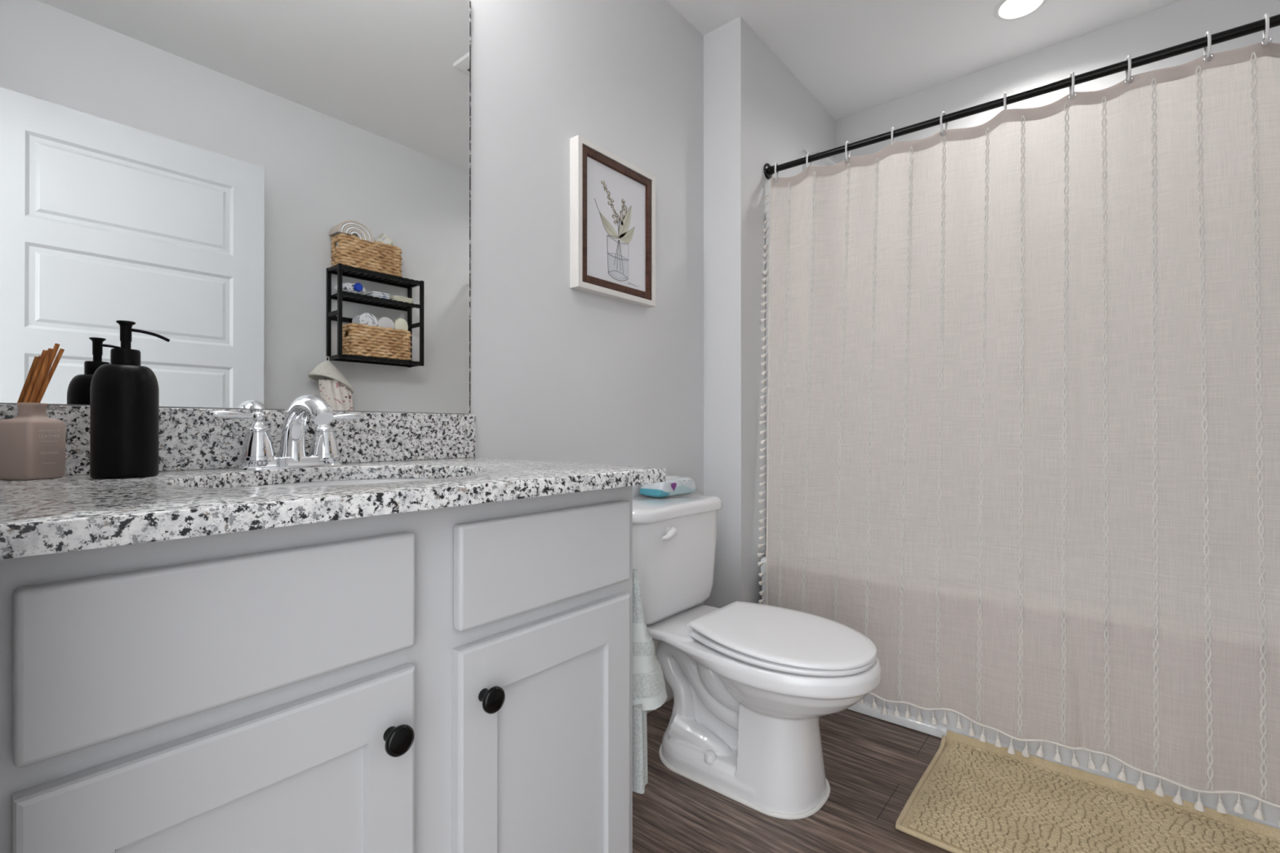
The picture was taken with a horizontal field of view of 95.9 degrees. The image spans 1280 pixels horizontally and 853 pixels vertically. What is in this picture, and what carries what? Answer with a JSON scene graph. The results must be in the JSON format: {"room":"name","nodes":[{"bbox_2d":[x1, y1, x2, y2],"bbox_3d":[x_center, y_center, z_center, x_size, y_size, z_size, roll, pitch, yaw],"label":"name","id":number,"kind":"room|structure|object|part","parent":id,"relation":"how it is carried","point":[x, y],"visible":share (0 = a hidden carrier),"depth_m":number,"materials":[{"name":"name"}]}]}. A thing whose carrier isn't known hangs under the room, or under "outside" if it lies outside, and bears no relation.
{"room":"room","nodes":[
{"label":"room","id":0,"kind":"room"},
{"bbox_2d":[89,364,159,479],"bbox_3d":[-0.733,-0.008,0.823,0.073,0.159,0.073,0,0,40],"label":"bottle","id":1,"kind":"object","parent":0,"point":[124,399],"depth_m":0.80,"materials":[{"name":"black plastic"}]},
{"bbox_2d":[0,0,703,677],"bbox_3d":[-0.423,-0.272,1.471,0.100,2.440,1.963,0,0,40],"label":"wall","id":2,"kind":"structure","parent":0,"point":[559,372],"depth_m":1.69,"materials":[{"name":"white paint"}]},
{"bbox_2d":[0,0,471,413],"bbox_3d":[-0.666,-0.533,1.095,0.005,1.000,0.796,0,0,40],"label":"wall mirror","id":3,"kind":"object","parent":2,"relation":"attached to","point":[277,193],"visible":1,"depth_m":1.04,"materials":[{"name":"silver mirror"}]},
{"bbox_2d":[0,404,475,475],"bbox_3d":[-0.660,0.022,1.086,0.024,0.102,0.804,0,0,40],"label":"backsplash","id":4,"kind":"structure","parent":2,"relation":"attached to","point":[190,439],"depth_m":1.03,"materials":[{"name":"stone"}]},
{"bbox_2d":[569,134,655,307],"bbox_3d":[-0.075,-0.612,1.786,0.034,0.430,0.356,0,0,40],"label":"picture frame","id":5,"kind":"object","parent":2,"relation":"attached to","point":[612,200],"visible":1,"depth_m":1.75,"materials":[{"name":"white"}]},
{"bbox_2d":[586,155,645,292],"bbox_3d":[-0.069,-0.612,1.782,0.002,0.350,0.276,0,0,40],"label":"print","id":6,"kind":"object","parent":5,"relation":"attached to","point":[616,195],"depth_m":1.77,"materials":[{"name":"white paper"}]},
{"bbox_2d":[646,677,673,714],"bbox_3d":[-0.090,0.907,1.778,0.014,0.085,1.058,0,0,40],"label":"baseboard","id":7,"kind":"structure","parent":2,"relation":"attached to","point":[668,691],"depth_m":1.99,"materials":[{"name":"white paint"}]},
{"bbox_2d":[703,16,835,608],"bbox_3d":[0.590,-0.267,2.567,0.260,2.440,1.017,0,0,40],"label":"wall","id":8,"kind":"structure","parent":0,"point":[757,113],"depth_m":2.16,"materials":[{"name":"white paint"}]},
{"bbox_2d":[800,149,839,164],"bbox_3d":[0.804,-1.101,2.438,0.236,0.205,0.074,0,0,40],"label":"shower","id":9,"kind":"object","parent":8,"relation":"attached to","point":[803,153],"visible":0.28,"depth_m":2.45,"materials":[{"name":"silver metal"}]},
{"bbox_3d":[0.785,-1.124,2.454,0.169,0.115,0.021,0,0,40],"label":"arm","id":10,"kind":"part","parent":9,"relation":"part of","materials":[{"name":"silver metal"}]},
{"bbox_2d":[764,13,1279,179],"bbox_3d":[1.094,-0.987,1.764,1.542,0.076,0.060,0,0,39],"label":"curtain rod","id":11,"kind":"object","parent":8,"relation":"attached to","point":[1274,21],"visible":0.97,"depth_m":1.67,"materials":[{"name":"black metal"}]},
{"bbox_2d":[773,162,779,182],"bbox_3d":[0.527,-0.977,2.226,0.018,0.079,0.046,0,0,30],"label":"curtain ring","id":12,"kind":"object","parent":11,"relation":"hanging from","point":[775,163],"visible":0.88,"depth_m":2.21,"materials":[{"name":"white plastic"}]},
{"bbox_2d":[757,40,1279,826],"bbox_3d":[1.037,-0.026,1.716,1.537,1.871,0.215,0,0,39],"label":"shower curtain","id":13,"kind":"object","parent":12,"relation":"hanging from","point":[1023,412],"visible":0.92,"depth_m":1.60,"materials":[{"name":"white fabric"}]},
{"bbox_3d":[0.482,-0.053,2.167,0.010,1.815,0.141,0,0,19],"label":"edge cord","id":14,"kind":"part","parent":13,"relation":"part of","materials":[{"name":"white fabric"}]},
{"bbox_3d":[1.022,0.857,1.634,1.456,0.027,0.040,0,0,40],"label":"edge cord","id":15,"kind":"part","parent":13,"relation":"part of","materials":[{"name":"white fabric"}]},
{"bbox_2d":[805,152,812,167],"bbox_3d":[0.628,-0.976,2.143,0.018,0.079,0.046,0,0,40],"label":"curtain ring","id":16,"kind":"object","parent":11,"relation":"hanging from","point":[807,153],"visible":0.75,"depth_m":2.13,"materials":[{"name":"silver metal"}]},
{"bbox_2d":[844,140,849,162],"bbox_3d":[0.738,-0.975,2.054,0.018,0.079,0.046,0,0,35],"label":"curtain ring","id":17,"kind":"object","parent":11,"relation":"hanging from","point":[846,143],"visible":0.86,"depth_m":2.04,"materials":[{"name":"silver metal"}]},
{"bbox_2d":[889,126,894,146],"bbox_3d":[0.857,-0.974,1.957,0.018,0.079,0.046,0,0,31],"label":"curtain ring","id":18,"kind":"object","parent":11,"relation":"hanging from","point":[892,127],"visible":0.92,"depth_m":1.94,"materials":[{"name":"silver metal"}]},
{"bbox_2d":[939,111,947,136],"bbox_3d":[0.978,-0.972,1.859,0.046,0.079,0.018,0,0,-38],"label":"curtain ring","id":19,"kind":"object","parent":11,"relation":"hanging from","point":[943,131],"visible":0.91,"depth_m":1.85,"materials":[{"name":"silver metal"}]},
{"bbox_2d":[1003,92,1006,109],"bbox_3d":[1.108,-0.971,1.752,0.018,0.079,0.046,0,0,35],"label":"curtain ring","id":20,"kind":"object","parent":11,"relation":"hanging from","point":[1005,93],"visible":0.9,"depth_m":1.74,"materials":[{"name":"silver metal"}]},
{"bbox_2d":[1068,71,1076,99],"bbox_3d":[1.234,-0.970,1.650,0.018,0.079,0.046,0,0,28],"label":"curtain ring","id":21,"kind":"object","parent":11,"relation":"hanging from","point":[1071,88],"visible":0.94,"depth_m":1.64,"materials":[{"name":"silver metal"}]},
{"bbox_2d":[1124,54,1133,83],"bbox_3d":[1.329,-0.969,1.572,0.018,0.079,0.046,0,0,32],"label":"curtain ring","id":22,"kind":"object","parent":11,"relation":"hanging from","point":[1128,72],"visible":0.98,"depth_m":1.56,"materials":[{"name":"silver metal"}]},
{"bbox_2d":[1203,30,1213,61],"bbox_3d":[1.448,-0.968,1.475,0.018,0.079,0.046,0,0,32],"label":"curtain ring","id":23,"kind":"object","parent":11,"relation":"hanging from","point":[1207,52],"visible":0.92,"depth_m":1.46,"materials":[{"name":"silver metal"}]},
{"bbox_2d":[1261,13,1271,44],"bbox_3d":[1.528,-0.967,1.410,0.018,0.079,0.046,0,0,40],"label":"curtain ring","id":24,"kind":"object","parent":11,"relation":"hanging from","point":[1265,33],"visible":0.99,"depth_m":1.40,"materials":[{"name":"silver metal"}]},
{"bbox_2d":[632,698,951,852],"bbox_3d":[0.596,0.978,1.282,1.904,0.060,2.980,0,0,40],"label":"floor","id":25,"kind":"structure","parent":0,"point":[873,766],"depth_m":1.44,"materials":[{"name":"wood"}]},
{"bbox_2d":[0,478,632,852],"bbox_3d":[-0.451,0.521,0.888,0.593,0.848,0.767,0,0,40],"label":"vanity cabinet","id":26,"kind":"object","parent":25,"relation":"on","point":[455,679],"visible":1,"depth_m":0.62,"materials":[{"name":"grey paint"}]},
{"bbox_3d":[-0.377,0.553,0.568,0.019,0.534,0.326,0,0,40],"label":"door","id":27,"kind":"part","parent":26,"relation":"part of","materials":[{"name":"grey paint"}]},
{"bbox_3d":[-0.377,0.194,0.569,0.019,0.137,0.326,0,0,40],"label":"drawer","id":28,"kind":"part","parent":26,"relation":"part of","materials":[{"name":"grey paint"}]},
{"bbox_2d":[0,457,665,559],"bbox_3d":[-0.440,0.084,0.898,0.601,0.024,0.796,0,0,40],"label":"countertop","id":29,"kind":"structure","parent":26,"relation":"on","point":[67,513],"depth_m":0.62,"materials":[{"name":"stone"}]},
{"bbox_2d":[0,402,66,479],"bbox_3d":[-0.834,0.019,0.793,0.050,0.104,0.050,0,0,3],"label":"reed diffuser","id":30,"kind":"object","parent":29,"relation":"on","point":[33,443],"visible":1,"depth_m":0.78,"materials":[{"name":"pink glass"}]},
{"bbox_2d":[23,350,47,402],"bbox_3d":[-0.836,-0.063,0.796,0.005,0.088,0.027,0,0,32],"label":"reed","id":31,"kind":"object","parent":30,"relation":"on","point":[42,358],"visible":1,"depth_m":0.80,"materials":[{"name":"brown wood"}]},
{"bbox_2d":[28,347,53,402],"bbox_3d":[-0.826,-0.064,0.795,0.005,0.090,0.027,0,0,42],"label":"reed","id":32,"kind":"object","parent":30,"relation":"on","point":[50,351],"visible":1,"depth_m":0.80,"materials":[{"name":"brown wood"}]},
{"bbox_2d":[34,343,60,402],"bbox_3d":[-0.831,-0.068,0.805,0.005,0.099,0.032,0,0,35],"label":"reed","id":33,"kind":"object","parent":30,"relation":"in","point":[56,346],"visible":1,"depth_m":0.81,"materials":[{"name":"brown wood"}]},
{"bbox_2d":[35,348,64,403],"bbox_3d":[-0.824,-0.064,0.804,0.005,0.092,0.033,0,0,40],"label":"reed","id":34,"kind":"object","parent":30,"relation":"in","point":[60,352],"visible":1,"depth_m":0.80,"materials":[{"name":"brown wood"}]},
{"bbox_2d":[89,320,169,479],"bbox_3d":[-0.733,-0.039,0.824,0.073,0.222,0.073,0,0,-5],"label":"soap dispenser","id":35,"kind":"object","parent":29,"relation":"on","point":[124,399],"visible":1,"depth_m":0.80,"materials":[{"name":"black plastic"}]},
{"bbox_2d":[209,394,364,470],"bbox_3d":[-0.612,0.009,1.013,0.190,0.128,0.191,0,0,-10],"label":"faucet","id":36,"kind":"object","parent":29,"relation":"on","point":[258,451],"visible":1,"depth_m":0.99,"materials":[{"name":"silver metal"}]},
{"bbox_3d":[-0.675,-0.020,0.957,0.017,0.014,0.065,0,0,40],"label":"lever","id":37,"kind":"part","parent":36,"relation":"part of","materials":[{"name":"silver metal"}]},
{"bbox_3d":[-0.654,0.015,0.990,0.057,0.082,0.057,0,0,40],"label":"handle","id":38,"kind":"part","parent":36,"relation":"part of","materials":[{"name":"silver metal"}]},
{"bbox_3d":[-0.575,0.004,0.994,0.174,0.119,0.050,0,0,40],"label":"spout","id":39,"kind":"part","parent":36,"relation":"part of","materials":[{"name":"silver metal"}]},
{"bbox_3d":[-0.586,0.016,1.072,0.057,0.082,0.057,0,0,40],"label":"handle","id":40,"kind":"part","parent":36,"relation":"part of","materials":[{"name":"silver metal"}]},
{"bbox_3d":[-0.558,-0.019,1.098,0.017,0.014,0.065,0,0,40],"label":"lever","id":41,"kind":"part","parent":36,"relation":"part of","materials":[{"name":"silver metal"}]},
{"bbox_3d":[-0.276,0.353,0.655,0.027,0.034,0.034,0,0,40],"label":"knob","id":42,"kind":"part","parent":26,"relation":"part of","materials":[{"name":"black metal"}]},
{"bbox_3d":[-0.196,0.354,0.753,0.027,0.034,0.034,0,0,40],"label":"knob","id":43,"kind":"part","parent":26,"relation":"part of","materials":[{"name":"black metal"}]},
{"bbox_3d":[-0.129,0.554,0.868,0.019,0.534,0.334,0,0,40],"label":"door","id":44,"kind":"part","parent":26,"relation":"part of","materials":[{"name":"grey paint"}]},
{"bbox_3d":[-0.129,0.195,0.869,0.019,0.137,0.334,0,0,40],"label":"drawer","id":45,"kind":"part","parent":26,"relation":"part of","materials":[{"name":"grey paint"}]},
{"bbox_3d":[-0.105,0.257,1.126,0.158,0.163,0.039,0,0,40],"label":"towel ring","id":46,"kind":"object","parent":26,"relation":"attached to","visible":0},
{"bbox_2d":[632,568,666,794],"bbox_3d":[-0.068,0.460,1.163,0.278,0.405,0.142,0,0,40],"label":"hand towel","id":47,"kind":"object","parent":46,"relation":"hanging from","point":[649,691],"visible":0.27,"depth_m":1.05,"materials":[{"name":"grey fabric"}]},
{"bbox_3d":[-0.094,0.306,1.131,0.268,0.098,0.057,0,0,40],"label":"terry panel","id":48,"kind":"part","parent":47,"relation":"part of","materials":[{"name":"white fabric"}]},
{"bbox_3d":[-0.083,0.404,1.145,0.275,0.026,0.094,0,0,40],"label":"terry panel","id":49,"kind":"part","parent":47,"relation":"part of","materials":[{"name":"white fabric"}]},
{"bbox_3d":[-0.070,0.474,1.160,0.277,0.047,0.134,0,0,40],"label":"terry panel","id":50,"kind":"part","parent":47,"relation":"part of","materials":[{"name":"white fabric"}]},
{"bbox_2d":[632,493,881,819],"bbox_3d":[0.269,0.590,1.609,0.761,0.724,0.452,0,0,40],"label":"toilet","id":51,"kind":"object","parent":25,"relation":"on","point":[751,684],"visible":0.94,"depth_m":1.51,"materials":[{"name":"white ceramic"}]},
{"bbox_2d":[640,475,697,497],"bbox_3d":[0.096,0.197,1.914,0.100,0.062,0.200,0,0,40],"label":"pack","id":52,"kind":"object","parent":51,"relation":"on","point":[673,486],"visible":0.92,"depth_m":1.86,"materials":[{"name":"white plastic"}]},
{"bbox_2d":[671,482,676,490],"bbox_3d":[0.108,0.194,1.858,0.005,0.025,0.024,0,0,40],"label":"print","id":53,"kind":"object","parent":52,"relation":"attached to","point":[673,485],"depth_m":1.86,"materials":[{"name":"purple"}]},
{"bbox_3d":[0.080,0.302,1.629,0.029,0.032,0.070,0,0,40],"label":"flush lever","id":54,"kind":"part","parent":51,"relation":"part of","materials":[{"name":"white ceramic"}]},
{"bbox_3d":[0.059,0.416,1.783,0.203,0.300,0.428,0,0,40],"label":"tank","id":55,"kind":"part","parent":51,"relation":"part of","materials":[{"name":"white ceramic"}]},
{"bbox_3d":[0.062,0.247,1.782,0.223,0.037,0.452,0,0,40],"label":"tank lid","id":56,"kind":"part","parent":51,"relation":"part of","materials":[{"name":"white ceramic"}]},
{"bbox_3d":[0.274,0.758,1.604,0.750,0.381,0.378,0,0,40],"label":"bowl","id":57,"kind":"part","parent":51,"relation":"part of","materials":[{"name":"white ceramic"}]},
{"bbox_3d":[0.383,0.542,1.515,0.445,0.031,0.366,0,0,40],"label":"lid","id":58,"kind":"part","parent":51,"relation":"part of","materials":[{"name":"white plastic"}]},
{"bbox_3d":[0.383,0.562,1.515,0.443,0.020,0.364,0,0,40],"label":"seat","id":59,"kind":"part","parent":51,"relation":"part of","materials":[{"name":"white plastic"}]},
{"bbox_2d":[760,556,1279,829],"bbox_3d":[1.275,0.719,1.972,1.490,0.462,0.804,0,0,40],"label":"bathtub","id":60,"kind":"object","parent":25,"relation":"on","point":[1271,814],"visible":0.07,"depth_m":1.58,"materials":[{"name":"white plastic"}]},
{"bbox_2d":[895,730,1279,852],"bbox_3d":[1.068,0.927,1.292,0.813,0.039,0.505,0,0,40],"label":"bath mat","id":61,"kind":"object","parent":25,"relation":"on","point":[974,795],"visible":1,"depth_m":1.39,"materials":[{"name":"beige fabric"}]},
{"bbox_2d":[666,0,1182,119],"bbox_3d":[0.596,-1.522,1.291,1.904,0.060,2.980,0,0,40],"label":"ceiling","id":62,"kind":"structure","parent":0,"point":[854,56],"depth_m":2.19,"materials":[{"name":"white paint"}]},
{"bbox_2d":[993,0,1047,20],"bbox_3d":[1.343,-1.487,2.036,0.168,0.005,0.168,0,0,40],"label":"recessed light","id":63,"kind":"object","parent":62,"relation":"in","point":[1011,10],"visible":1,"depth_m":2.05,"materials":[{"name":"white paint"}]},
{"bbox_2d":[835,0,1279,161],"bbox_3d":[1.577,-0.268,2.344,1.543,2.440,0.100,0,0,40],"label":"wall","id":64,"kind":"structure","parent":0,"point":[1182,21],"depth_m":2.23,"materials":[{"name":"white paint"}]},
{"bbox_2d":[765,210,769,547],"bbox_3d":[1.312,-0.173,2.024,1.542,1.322,0.730,0,0,40],"label":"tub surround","id":65,"kind":"object","parent":64,"relation":"attached to","point":[767,214],"visible":0.12,"depth_m":2.23,"materials":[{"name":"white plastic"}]}
]}

